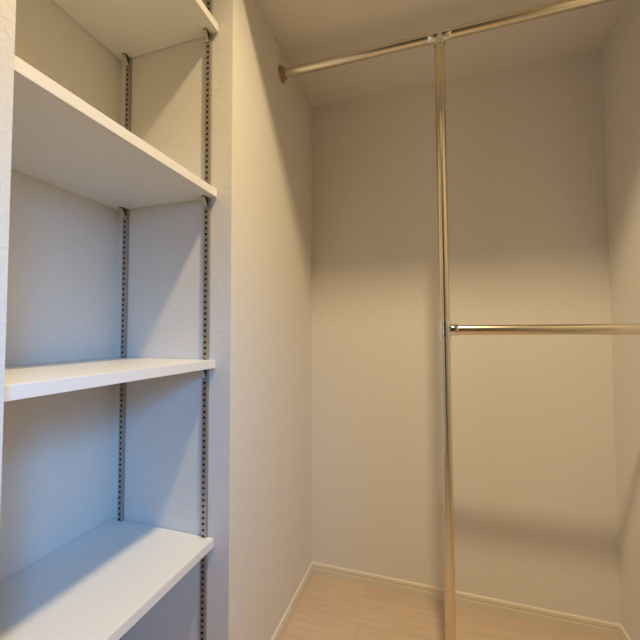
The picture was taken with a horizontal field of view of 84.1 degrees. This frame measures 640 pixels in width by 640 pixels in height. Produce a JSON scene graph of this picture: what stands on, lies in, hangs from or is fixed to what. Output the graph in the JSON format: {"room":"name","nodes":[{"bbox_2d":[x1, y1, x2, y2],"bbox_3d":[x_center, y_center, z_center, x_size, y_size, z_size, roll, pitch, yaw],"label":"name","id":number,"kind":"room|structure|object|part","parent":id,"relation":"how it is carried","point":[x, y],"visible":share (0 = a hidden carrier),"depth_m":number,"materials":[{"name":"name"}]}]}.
{"room":"walk-in closet","nodes":[
{"label":"walk-in closet","id":0,"kind":"room"},
{"bbox_2d":[0,0,121,582],"bbox_3d":[-0.850,-0.223,0.959,0.100,2.940,0.626,-1,-2,18],"label":"wall","id":1,"kind":"structure","parent":0,"point":[57,479],"depth_m":1.04,"materials":[{"name":"paint"}]},
{"bbox_2d":[0,0,311,639],"bbox_3d":[-0.795,-0.244,0.385,0.552,2.940,3.436,-1,-2,18],"label":"wall","id":2,"kind":"structure","parent":0,"point":[260,451],"depth_m":1.19,"materials":[{"name":"paint"}]},
{"bbox_2d":[117,53,131,639],"bbox_3d":[-0.675,-0.094,1.212,0.018,2.500,0.030,-1,-2,18],"label":"shelf rail","id":3,"kind":"object","parent":2,"relation":"attached to","point":[128,85],"depth_m":1.21,"materials":[{"name":"metal"}]},
{"bbox_3d":[-0.677,-0.369,1.217,0.012,0.031,0.019,-1,-2,18],"label":"shelf bracket","id":4,"kind":"part","parent":3,"relation":"part of","materials":[{"name":"silver metal"}]},
{"bbox_3d":[-0.678,-0.910,1.237,0.012,0.031,0.019,-1,-2,18],"label":"shelf bracket","id":5,"kind":"part","parent":3,"relation":"part of","materials":[{"name":"silver metal"}]},
{"bbox_2d":[200,0,212,639],"bbox_3d":[-0.361,-0.098,1.112,0.018,2.500,0.030,-1,-2,18],"label":"shelf rail","id":6,"kind":"object","parent":2,"relation":"attached to","point":[209,3],"depth_m":1.11,"materials":[{"name":"metal"}]},
{"bbox_2d":[0,518,213,639],"bbox_3d":[-0.606,0.673,0.859,0.399,0.026,0.602,-1,-2,18],"label":"shelf","id":7,"kind":"object","parent":6,"relation":"attached to","point":[98,585],"visible":1,"depth_m":0.90,"materials":[{"name":"white plastic"}]},
{"bbox_2d":[4,357,214,401],"bbox_3d":[-0.607,0.129,0.879,0.399,0.026,0.602,-1,-2,18],"label":"shelf","id":8,"kind":"object","parent":6,"relation":"attached to","point":[23,381],"visible":1,"depth_m":0.78,"materials":[{"name":"white plastic"}]},
{"bbox_2d":[11,55,216,210],"bbox_3d":[-0.608,-0.410,0.899,0.399,0.026,0.602,-1,-2,18],"label":"shelf","id":9,"kind":"object","parent":6,"relation":"attached to","point":[59,139],"visible":1,"depth_m":0.86,"materials":[{"name":"white plastic"}]},
{"bbox_2d":[52,0,217,60],"bbox_3d":[-0.609,-0.950,0.919,0.399,0.026,0.602,-1,-2,18],"label":"shelf","id":10,"kind":"object","parent":6,"relation":"attached to","point":[134,28],"visible":1,"depth_m":1.11,"materials":[{"name":"white plastic"}]},
{"bbox_3d":[-0.362,0.165,1.098,0.012,0.031,0.019,-1,-2,18],"label":"shelf bracket","id":11,"kind":"part","parent":6,"relation":"part of","materials":[{"name":"silver metal"}]},
{"bbox_3d":[-0.364,-0.374,1.118,0.012,0.031,0.019,-1,-2,18],"label":"shelf bracket","id":12,"kind":"part","parent":6,"relation":"part of","materials":[{"name":"silver metal"}]},
{"bbox_3d":[-0.365,-0.914,1.138,0.012,0.031,0.019,-1,-2,18],"label":"shelf bracket","id":13,"kind":"part","parent":6,"relation":"part of","materials":[{"name":"silver metal"}]},
{"bbox_2d":[271,563,312,639],"bbox_3d":[-0.154,1.234,1.415,0.008,0.058,0.765,-1,-2,18],"label":"baseboard","id":14,"kind":"structure","parent":2,"relation":"attached to","point":[283,624],"depth_m":1.53,"materials":[{"name":"white wood"}]},
{"bbox_2d":[254,0,630,107],"bbox_3d":[0.454,-1.423,1.331,1.289,0.560,0.761,-1,-2,18],"label":"ceiling","id":15,"kind":"structure","parent":0,"point":[304,31],"depth_m":1.43,"materials":[{"name":"paint"}]},
{"bbox_2d":[281,575,613,639],"bbox_3d":[-0.298,1.227,-0.247,2.242,0.050,4.436,-1,-2,18],"label":"floor","id":16,"kind":"structure","parent":0,"point":[328,609],"depth_m":1.49,"materials":[{"name":"brown wood"}]},
{"bbox_2d":[428,26,457,639],"bbox_3d":[0.448,0.094,1.263,0.084,2.324,0.068,-1,-2,18],"label":"support post","id":17,"kind":"object","parent":16,"relation":"on","point":[437,38],"visible":0.98,"depth_m":1.25,"materials":[{"name":"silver metal"}]},
{"bbox_2d":[278,0,614,83],"bbox_3d":[0.451,-1.046,1.304,1.289,0.068,0.068,-1,-2,18],"label":"rod","id":18,"kind":"object","parent":17,"relation":"attached to","point":[561,6],"visible":0.95,"depth_m":1.28,"materials":[{"name":"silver metal"}]},
{"bbox_2d":[458,324,639,334],"bbox_3d":[0.767,0.031,1.164,0.630,0.068,0.068,-1,-2,18],"label":"rod","id":19,"kind":"object","parent":17,"relation":"attached to","point":[533,329],"visible":0.84,"depth_m":1.15,"materials":[{"name":"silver metal"}]},
{"bbox_2d":[311,49,620,623],"bbox_3d":[0.625,-0.199,1.684,1.409,2.940,0.100,-1,-2,18],"label":"wall","id":20,"kind":"structure","parent":0,"point":[535,488],"depth_m":1.60,"materials":[{"name":"paint"}]},
{"bbox_2d":[312,562,621,639],"bbox_3d":[0.573,1.239,1.590,1.289,0.058,0.008,-1,-2,18],"label":"baseboard","id":21,"kind":"structure","parent":20,"relation":"attached to","point":[601,628],"depth_m":1.55,"materials":[{"name":"white wood"}]},
{"bbox_2d":[602,0,639,639],"bbox_3d":[1.134,-0.221,1.124,0.100,2.940,0.861,-1,-2,18],"label":"wall","id":22,"kind":"structure","parent":0,"point":[621,51],"depth_m":1.33,"materials":[{"name":"paint"}]},
{"bbox_3d":[0.615,-0.281,-0.513,0.100,2.940,2.575,-1,-2,18],"label":"wall","id":23,"kind":"structure","parent":0,"visible":0},
{"bbox_2d":[620,626,630,639],"bbox_3d":[0.680,1.173,-0.192,0.008,0.058,3.327,-1,-2,18],"label":"baseboard","id":24,"kind":"structure","parent":23,"relation":"attached to","point":[623,635],"depth_m":1.37,"materials":[{"name":"white wood"}]}
]}

